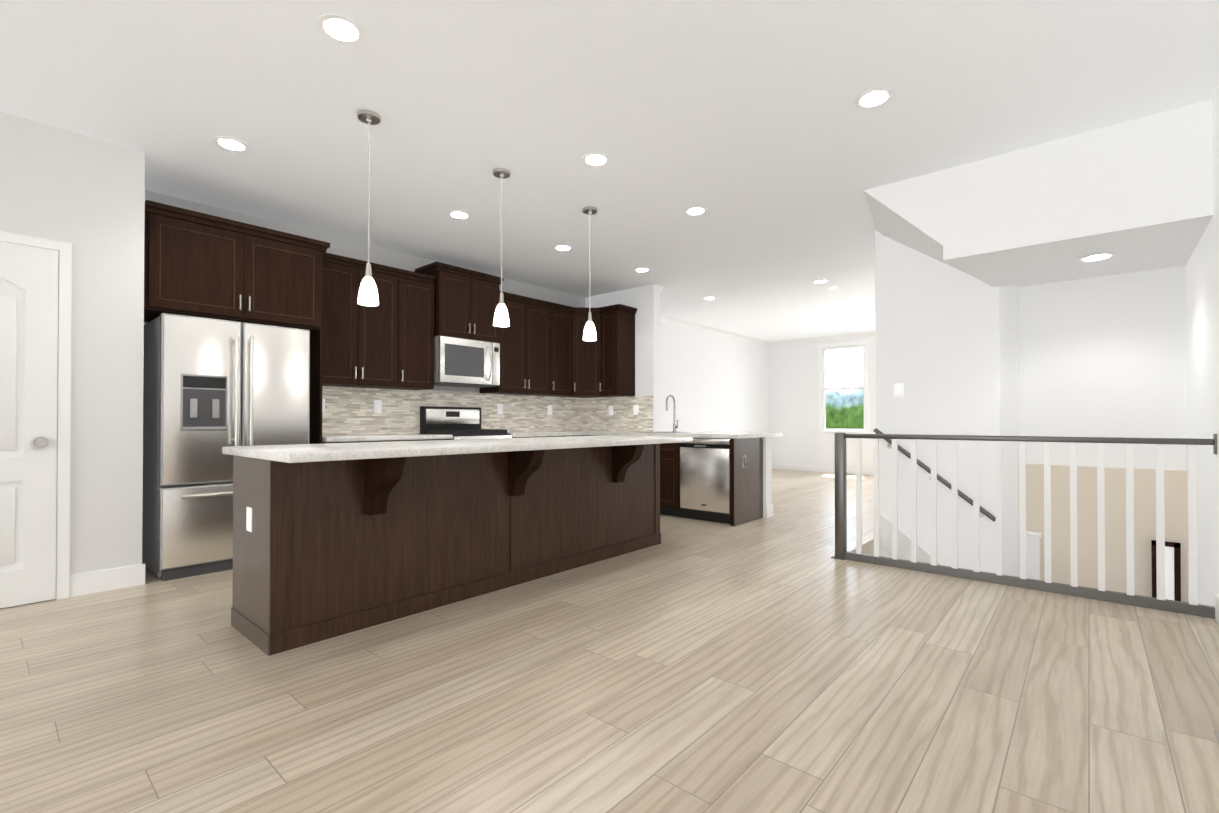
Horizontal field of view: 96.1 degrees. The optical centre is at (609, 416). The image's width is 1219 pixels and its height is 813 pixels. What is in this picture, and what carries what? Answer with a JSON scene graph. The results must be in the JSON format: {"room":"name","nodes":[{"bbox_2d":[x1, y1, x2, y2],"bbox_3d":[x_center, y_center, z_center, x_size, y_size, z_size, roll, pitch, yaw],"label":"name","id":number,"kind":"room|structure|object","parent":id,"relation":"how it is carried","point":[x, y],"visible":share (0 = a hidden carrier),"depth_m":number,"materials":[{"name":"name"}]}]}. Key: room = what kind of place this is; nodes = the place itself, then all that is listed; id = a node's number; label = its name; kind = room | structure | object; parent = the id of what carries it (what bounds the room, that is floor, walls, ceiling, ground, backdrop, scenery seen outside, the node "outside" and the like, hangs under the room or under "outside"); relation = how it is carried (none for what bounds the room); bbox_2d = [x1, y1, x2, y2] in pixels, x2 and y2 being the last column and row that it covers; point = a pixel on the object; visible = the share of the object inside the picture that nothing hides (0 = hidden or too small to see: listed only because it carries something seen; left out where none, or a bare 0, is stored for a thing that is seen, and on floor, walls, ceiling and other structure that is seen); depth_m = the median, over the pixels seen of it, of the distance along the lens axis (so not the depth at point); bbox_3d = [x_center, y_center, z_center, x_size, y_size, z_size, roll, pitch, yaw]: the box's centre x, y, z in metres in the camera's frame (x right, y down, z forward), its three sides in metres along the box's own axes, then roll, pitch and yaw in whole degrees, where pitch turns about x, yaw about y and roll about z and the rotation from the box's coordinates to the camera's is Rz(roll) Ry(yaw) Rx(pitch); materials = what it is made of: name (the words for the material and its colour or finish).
{"room":"kitchen","nodes":[
{"label":"kitchen","id":0,"kind":"room"},
{"bbox_2d":[0,111,144,608],"bbox_3d":[-5.432,-0.335,1.473,0.900,2.800,6.300,0,-1,41],"label":"wall","id":1,"kind":"structure","parent":0,"point":[84,195],"depth_m":3.38,"materials":[{"name":"paint"}]},
{"bbox_2d":[0,231,71,607],"bbox_3d":[-3.508,0.018,2.909,0.094,2.118,0.926,0,-1,41],"label":"pantry door","id":2,"kind":"structure","parent":1,"relation":"in","point":[35,331],"depth_m":3.16,"materials":[{"name":"white wood"}]},
{"bbox_2d":[69,463,1218,623],"bbox_3d":[0.095,1.019,3.774,5.870,0.130,17.060,0,-1,41],"label":"baseboard","id":3,"kind":"structure","parent":1,"relation":"attached to","point":[102,580],"depth_m":3.44,"materials":[{"name":"white wood"}]},
{"bbox_2d":[144,190,767,434],"bbox_3d":[-0.046,-0.280,8.194,0.150,2.800,10.910,0,-1,41],"label":"wall","id":4,"kind":"structure","parent":0,"point":[710,382],"depth_m":9.76,"materials":[{"name":"paint"}]},
{"bbox_2d":[144,204,327,335],"bbox_3d":[-2.952,-1.054,4.273,0.647,0.685,1.130,0,-1,41],"label":"upper cabinet","id":5,"kind":"object","parent":4,"relation":"attached to","point":[200,264],"depth_m":4.00,"materials":[{"name":"brown wood"}]},
{"bbox_2d":[310,256,407,388],"bbox_3d":[-2.402,-0.837,5.119,0.357,1.105,0.831,0,-1,41],"label":"upper cabinet","id":6,"kind":"object","parent":4,"relation":"attached to","point":[363,346],"depth_m":5.00,"materials":[{"name":"brown wood"}]},
{"bbox_2d":[392,272,435,389],"bbox_3d":[-2.058,-0.834,5.512,0.357,1.105,0.444,0,-1,41],"label":"upper cabinet","id":7,"kind":"object","parent":4,"relation":"attached to","point":[421,289],"depth_m":5.46,"materials":[{"name":"brown wood"}]},
{"bbox_2d":[322,386,585,434],"bbox_3d":[-1.572,-0.044,6.324,0.008,0.457,3.747,0,-1,41],"label":"backsplash","id":8,"kind":"structure","parent":4,"relation":"attached to","point":[349,410],"depth_m":5.84,"materials":[{"name":"tile"}]},
{"bbox_2d":[322,399,324,411],"bbox_3d":[-2.668,-0.102,5.059,0.009,0.125,0.074,0,-1,41],"label":"electrical outlet plate","id":9,"kind":"object","parent":8,"relation":"attached to","point":[323,400],"depth_m":5.07,"materials":[{"name":"white plastic"}]},
{"bbox_2d":[374,400,381,412],"bbox_3d":[-2.312,-0.099,5.465,0.009,0.125,0.074,0,-1,41],"label":"electrical outlet plate","id":10,"kind":"object","parent":8,"relation":"attached to","point":[377,403],"depth_m":5.46,"materials":[{"name":"white plastic"}]},
{"bbox_2d":[498,404,502,413],"bbox_3d":[-1.317,-0.090,6.601,0.009,0.125,0.074,0,-1,41],"label":"electrical outlet plate","id":11,"kind":"object","parent":8,"relation":"attached to","point":[500,406],"depth_m":6.60,"materials":[{"name":"white plastic"}]},
{"bbox_2d":[548,405,551,414],"bbox_3d":[-0.784,-0.085,7.211,0.009,0.125,0.074,0,-1,41],"label":"electrical outlet plate","id":12,"kind":"object","parent":8,"relation":"attached to","point":[549,406],"depth_m":7.21,"materials":[{"name":"white plastic"}]},
{"bbox_2d":[416,264,499,342],"bbox_3d":[-1.629,-1.173,5.966,0.407,0.700,0.761,0,-1,41],"label":"upper cabinet","id":13,"kind":"object","parent":4,"relation":"attached to","point":[466,302],"depth_m":5.78,"materials":[{"name":"brown wood"}]},
{"bbox_2d":[434,336,499,387],"bbox_3d":[-1.599,-0.577,5.935,0.473,0.482,0.750,0,-1,41],"label":"microwave","id":14,"kind":"object","parent":13,"relation":"attached to","point":[460,362],"visible":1,"depth_m":5.78,"materials":[{"name":"grey metal"}]},
{"bbox_2d":[479,292,555,395],"bbox_3d":[-1.090,-0.825,6.589,0.395,1.105,0.851,0,-1,41],"label":"upper cabinet","id":15,"kind":"object","parent":4,"relation":"attached to","point":[528,345],"depth_m":6.49,"materials":[{"name":"brown wood"}]},
{"bbox_2d":[556,304,571,395],"bbox_3d":[-0.726,-0.822,7.005,0.395,1.105,0.486,0,-1,41],"label":"upper cabinet","id":16,"kind":"object","parent":4,"relation":"attached to","point":[563,315],"depth_m":6.94,"materials":[{"name":"brown wood"}]},
{"bbox_2d":[560,306,615,397],"bbox_3d":[-0.310,-0.837,7.280,0.658,1.140,0.654,0,-1,41],"label":"upper cabinet","id":17,"kind":"object","parent":4,"relation":"attached to","point":[585,354],"depth_m":7.07,"materials":[{"name":"brown wood"}]},
{"bbox_2d":[661,315,769,345],"bbox_3d":[1.631,-1.618,9.934,0.095,0.095,5.580,0,-1,41],"label":"crown molding","id":18,"kind":"structure","parent":4,"relation":"attached to","point":[696,326],"depth_m":10.27,"materials":[{"name":"white wood"}]},
{"bbox_2d":[0,469,1218,812],"bbox_3d":[0.144,1.210,3.829,6.170,0.250,17.210,0,-1,41],"label":"floor","id":19,"kind":"structure","parent":0,"point":[780,661],"depth_m":2.09,"materials":[{"name":"brown wood"}]},
{"bbox_2d":[142,313,309,580],"bbox_3d":[-2.899,0.205,4.156,0.832,1.765,0.910,0,-1,41],"label":"fridge","id":20,"kind":"object","parent":19,"relation":"on","point":[212,388],"visible":0.73,"depth_m":3.79,"materials":[{"name":"grey metal"}]},
{"bbox_2d":[322,441,385,443],"bbox_3d":[-2.407,0.654,4.881,0.647,0.878,0.484,0,-1,41],"label":"base cabinet","id":21,"kind":"object","parent":19,"relation":"on","point":[352,441],"depth_m":4.70,"materials":[{"name":"brown wood"}]},
{"bbox_2d":[386,439,450,441],"bbox_3d":[-2.036,0.658,5.305,0.647,0.878,0.759,0,-1,41],"label":"base cabinet","id":22,"kind":"object","parent":19,"relation":"on","point":[425,439],"depth_m":5.12,"materials":[{"name":"white stone"}]},
{"bbox_2d":[322,434,451,441],"bbox_3d":[-2.175,0.195,5.146,0.650,0.040,1.185,0,-1,41],"label":"countertop","id":23,"kind":"structure","parent":22,"relation":"on","point":[351,438],"depth_m":4.94,"materials":[{"name":"stone"}]},
{"bbox_2d":[231,444,660,655],"bbox_3d":[-0.691,0.645,3.714,0.850,0.878,2.994,0,-1,41],"label":"kitchen island","id":24,"kind":"object","parent":19,"relation":"on","point":[323,550],"visible":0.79,"depth_m":3.00,"materials":[{"name":"brown wood"}]},
{"bbox_2d":[246,507,251,531],"bbox_3d":[-1.744,0.497,2.651,0.070,0.115,0.006,0,-1,41],"label":"electrical outlet plate","id":25,"kind":"object","parent":24,"relation":"attached to","point":[248,510],"depth_m":2.64,"materials":[{"name":"white plastic"}]},
{"bbox_2d":[222,435,692,462],"bbox_3d":[-0.671,0.183,3.704,0.960,0.040,3.045,0,-1,41],"label":"island countertop","id":26,"kind":"structure","parent":24,"relation":"on","point":[296,453],"depth_m":2.94,"materials":[{"name":"stone"}]},
{"bbox_2d":[420,406,511,439],"bbox_3d":[-1.509,0.496,5.847,0.691,1.210,0.736,0,-1,41],"label":"range","id":27,"kind":"object","parent":19,"relation":"on","point":[458,423],"visible":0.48,"depth_m":5.89,"materials":[{"name":"silver metal"}]},
{"bbox_2d":[512,436,561,437],"bbox_3d":[-1.034,0.667,6.449,0.647,0.878,0.782,0,-1,41],"label":"base cabinet","id":28,"kind":"object","parent":19,"relation":"on","point":[534,436],"depth_m":6.26,"materials":[{"name":"brown wood"}]},
{"bbox_2d":[507,431,586,436],"bbox_3d":[-0.909,0.207,6.591,0.650,0.040,1.155,0,-1,41],"label":"countertop","id":29,"kind":"structure","parent":28,"relation":"on","point":[536,433],"depth_m":6.41,"materials":[{"name":"stone"}]},
{"bbox_2d":[660,443,683,516],"bbox_3d":[0.607,0.667,6.471,0.947,0.878,0.646,0,-1,41],"label":"base cabinet","id":30,"kind":"object","parent":19,"relation":"on","point":[669,452],"depth_m":6.01,"materials":[{"name":"brown wood"}]},
{"bbox_2d":[587,431,782,438],"bbox_3d":[0.601,0.208,6.740,2.727,0.040,1.060,0,-1,41],"label":"countertop","id":31,"kind":"structure","parent":30,"relation":"on","point":[738,435],"depth_m":6.00,"materials":[{"name":"stone"}]},
{"bbox_2d":[643,432,696,432],"bbox_3d":[0.630,0.185,6.449,0.700,0.003,0.380,0,-1,41],"label":"sink basin","id":32,"kind":"object","parent":31,"relation":"in","point":[669,432],"visible":1,"depth_m":6.26,"materials":[{"name":"silver metal"}]},
{"bbox_2d":[666,395,677,431],"bbox_3d":[0.750,-0.039,6.568,0.087,0.452,0.205,0,-1,41],"label":"faucet","id":33,"kind":"object","parent":31,"relation":"on","point":[674,425],"visible":0.98,"depth_m":6.61,"materials":[{"name":"silver metal"}]},
{"bbox_2d":[680,437,729,523],"bbox_3d":[1.185,0.664,5.945,0.605,0.876,0.616,0,-1,41],"label":"dishwasher","id":34,"kind":"object","parent":19,"relation":"on","point":[704,479],"visible":0.71,"depth_m":5.71,"materials":[{"name":"grey metal"}]},
{"bbox_2d":[831,433,1216,618],"bbox_3d":[2.492,0.590,3.593,2.012,0.985,0.100,0,-1,41],"label":"railing","id":35,"kind":"object","parent":19,"relation":"on","point":[1191,606],"visible":0.98,"depth_m":3.46,"materials":[{"name":"grey wood"}]},
{"bbox_2d":[0,0,1218,340],"bbox_3d":[0.095,-1.776,3.797,6.170,0.120,17.360,0,-1,41],"label":"ceiling","id":36,"kind":"structure","parent":0,"point":[762,138],"depth_m":3.08,"materials":[{"name":"paint"}]},
{"bbox_2d":[213,136,249,151],"bbox_3d":[-2.380,-1.714,3.452,0.189,0.008,0.189,0,-1,35],"label":"recessed light","id":37,"kind":"object","parent":36,"relation":"in","point":[232,144],"depth_m":3.44,"materials":[{"name":"white"}]},
{"bbox_2d":[318,13,364,44],"bbox_3d":[-1.194,-1.723,2.439,0.189,0.008,0.189,0,-1,35],"label":"recessed light","id":38,"kind":"object","parent":36,"relation":"in","point":[341,29],"depth_m":2.43,"materials":[{"name":"white plastic"}]},
{"bbox_2d":[358,110,379,305],"bbox_3d":[-1.374,-1.181,3.124,0.120,1.080,0.120,0,-1,41],"label":"pendant light","id":39,"kind":"object","parent":36,"relation":"hanging from","point":[368,294],"visible":0.98,"depth_m":3.10,"materials":[{"name":"white glass"}]},
{"bbox_2d":[448,210,470,218],"bbox_3d":[-1.268,-1.705,4.631,0.189,0.008,0.189,0,-1,32],"label":"recessed light","id":40,"kind":"object","parent":36,"relation":"in","point":[457,214],"depth_m":4.61,"materials":[{"name":"white plastic"}]},
{"bbox_2d":[493,168,509,326],"bbox_3d":[-0.755,-1.175,3.832,0.120,1.080,0.120,0,-1,41],"label":"pendant light","id":41,"kind":"object","parent":36,"relation":"hanging from","point":[501,317],"visible":1,"depth_m":3.81,"materials":[{"name":"white glass"}]},
{"bbox_2d":[553,245,571,250],"bbox_3d":[-0.469,-1.697,5.513,0.189,0.008,0.189,0,-1,32],"label":"recessed light","id":42,"kind":"object","parent":36,"relation":"in","point":[558,247],"depth_m":5.49,"materials":[{"name":"white"}]},
{"bbox_2d":[583,206,596,340],"bbox_3d":[-0.162,-1.170,4.509,0.120,1.080,0.120,0,-1,41],"label":"pendant light","id":43,"kind":"object","parent":36,"relation":"hanging from","point":[589,334],"visible":1,"depth_m":4.49,"materials":[{"name":"white glass"}]},
{"bbox_2d":[582,152,609,166],"bbox_3d":[-0.091,-1.713,3.653,0.189,0.008,0.189,0,-1,32],"label":"recessed light","id":44,"kind":"object","parent":36,"relation":"in","point":[595,159],"depth_m":3.64,"materials":[{"name":"white"}]},
{"bbox_2d":[634,267,649,271],"bbox_3d":[0.378,-1.691,6.314,0.189,0.008,0.189,0,0,2],"label":"recessed light","id":45,"kind":"object","parent":36,"relation":"in","point":[642,269],"depth_m":6.29,"materials":[{"name":"white"}]},
{"bbox_2d":[684,206,706,215],"bbox_3d":[0.715,-1.705,4.543,0.189,0.008,0.189,0,-1,35],"label":"recessed light","id":46,"kind":"object","parent":36,"relation":"in","point":[695,210],"depth_m":4.53,"materials":[{"name":"white plastic"}]},
{"bbox_2d":[703,296,716,299],"bbox_3d":[1.422,-1.679,7.765,0.189,0.008,0.189,0,0,5],"label":"recessed light","id":47,"kind":"object","parent":36,"relation":"in","point":[710,297],"depth_m":7.77,"materials":[{"name":"white"}]},
{"bbox_2d":[812,279,827,283],"bbox_3d":[2.632,-1.686,6.839,0.189,0.008,0.189,0,0,17],"label":"recessed light","id":48,"kind":"object","parent":36,"relation":"in","point":[821,280],"depth_m":6.82,"materials":[{"name":"white"}]},
{"bbox_2d":[827,286,836,289],"bbox_3d":[2.903,-1.673,7.133,0.119,0.029,0.119,0,-1,32],"label":"recessed light","id":49,"kind":"object","parent":36,"relation":"in","point":[830,287],"depth_m":7.09,"materials":[{"name":"white"}]},
{"bbox_2d":[855,87,893,108],"bbox_3d":[1.429,-1.718,2.961,0.189,0.008,0.189,0,0,17],"label":"recessed light","id":50,"kind":"object","parent":36,"relation":"in","point":[876,97],"depth_m":2.95,"materials":[{"name":"white plastic"}]},
{"bbox_2d":[585,284,771,517],"bbox_3d":[0.727,-0.290,6.906,2.710,2.800,0.150,0,-1,41],"label":"wall","id":51,"kind":"structure","parent":0,"point":[645,300],"depth_m":7.04,"materials":[{"name":"paint"}]},
{"bbox_2d":[600,304,635,395],"bbox_3d":[0.080,-0.821,7.112,0.334,1.105,0.394,0,-1,41],"label":"upper cabinet","id":52,"kind":"object","parent":51,"relation":"attached to","point":[617,324],"depth_m":7.00,"materials":[{"name":"brown wood"}]},
{"bbox_2d":[586,396,653,431],"bbox_3d":[0.117,-0.036,7.329,1.170,0.457,0.008,0,-1,41],"label":"backsplash","id":53,"kind":"structure","parent":51,"relation":"attached to","point":[598,418],"depth_m":7.30,"materials":[{"name":"tile"}]},
{"bbox_2d":[609,406,612,414],"bbox_3d":[0.017,-0.083,7.405,0.074,0.125,0.009,0,-1,41],"label":"electrical outlet plate","id":54,"kind":"object","parent":53,"relation":"attached to","point":[610,407],"depth_m":7.40,"materials":[{"name":"white plastic"}]},
{"bbox_2d":[633,405,637,414],"bbox_3d":[0.340,-0.085,7.122,0.074,0.125,0.009,0,-1,41],"label":"electrical outlet plate","id":55,"kind":"object","parent":53,"relation":"attached to","point":[635,407],"depth_m":7.12,"materials":[{"name":"white plastic"}]},
{"bbox_2d":[743,456,745,466],"bbox_3d":[1.391,0.462,5.641,0.006,0.115,0.070,0,-1,41],"label":"electrical outlet plate","id":56,"kind":"object","parent":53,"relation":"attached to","point":[744,457],"depth_m":5.63,"materials":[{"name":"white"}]},
{"bbox_2d":[768,336,875,467],"bbox_3d":[5.819,-0.263,10.210,6.020,2.800,0.150,0,-1,41],"label":"wall","id":57,"kind":"structure","parent":0,"point":[793,405],"depth_m":11.62,"materials":[{"name":"paint"}]},
{"bbox_2d":[767,331,874,346],"bbox_3d":[5.683,-1.616,10.179,5.870,0.095,0.095,0,-1,41],"label":"crown molding","id":58,"kind":"structure","parent":57,"relation":"attached to","point":[870,333],"depth_m":11.29,"materials":[{"name":"white"}]},
{"bbox_2d":[817,340,869,433],"bbox_3d":[4.739,-0.571,11.089,1.020,1.850,0.135,0,-1,41],"label":"window","id":59,"kind":"structure","parent":57,"relation":"in","point":[864,387],"depth_m":11.08,"materials":[{"name":"white"}]},
{"bbox_2d":[875,231,1187,601],"bbox_3d":[3.554,1.192,4.771,1.980,5.800,1.080,0,-1,41],"label":"wall","id":60,"kind":"structure","parent":0,"point":[958,352],"depth_m":4.25,"materials":[{"name":"paint"}]},
{"bbox_2d":[894,383,903,396],"bbox_3d":[2.589,-0.237,4.904,0.080,0.120,0.008,0,-1,41],"label":"electrical outlet plate","id":61,"kind":"object","parent":60,"relation":"attached to","point":[899,390],"depth_m":4.90,"materials":[{"name":"white plastic"}]},
{"bbox_2d":[880,513,943,565],"bbox_3d":[2.784,1.357,4.717,0.910,1.010,0.014,0,-1,41],"label":"trim","id":62,"kind":"structure","parent":60,"relation":"attached to","point":[904,548],"depth_m":4.88,"materials":[{"name":"white paint"}]},
{"bbox_2d":[874,428,995,521],"bbox_3d":[2.764,0.474,4.695,0.924,0.745,0.083,0,-1,41],"label":"handrail","id":63,"kind":"object","parent":60,"relation":"attached to","point":[983,511],"visible":0.56,"depth_m":4.62,"materials":[{"name":"grey"}]},
{"bbox_2d":[1026,531,1041,579],"bbox_3d":[3.218,1.475,4.173,0.120,1.175,0.120,0,-1,41],"label":"trim","id":64,"kind":"structure","parent":60,"relation":"attached to","point":[1033,555],"depth_m":4.13,"materials":[{"name":"white wood"}]},
{"bbox_2d":[1151,540,1180,600],"bbox_3d":[3.842,1.099,3.781,0.140,0.470,0.028,0,-1,41],"label":"frame","id":65,"kind":"object","parent":60,"relation":"attached to","point":[1172,570],"visible":0.58,"depth_m":3.77,"materials":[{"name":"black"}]},
{"bbox_2d":[864,99,1213,286],"bbox_3d":[2.901,-1.383,4.055,1.990,0.659,1.150,0,-1,41],"label":"ceiling","id":66,"kind":"structure","parent":0,"point":[1136,195],"depth_m":3.45,"materials":[{"name":"paint"}]},
{"bbox_2d":[1078,253,1115,261],"bbox_3d":[3.260,-1.065,3.665,0.189,0.008,0.189,0,-1,35],"label":"recessed light","id":67,"kind":"object","parent":66,"relation":"in","point":[1101,256],"depth_m":3.65,"materials":[{"name":"white plastic"}]},
{"bbox_2d":[1186,84,1218,605],"bbox_3d":[2.359,1.168,1.790,0.150,5.800,17.060,0,-1,41],"label":"wall","id":68,"kind":"structure","parent":0,"point":[1202,309],"depth_m":3.19,"materials":[{"name":"paint"}]},
{"label":"outside","id":69,"kind":"structure","parent":0,"visible":0},
{"bbox_2d":[826,347,863,430],"bbox_3d":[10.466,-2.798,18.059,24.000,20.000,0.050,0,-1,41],"label":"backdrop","id":70,"kind":"structure","parent":69,"point":[844,408],"depth_m":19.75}
]}

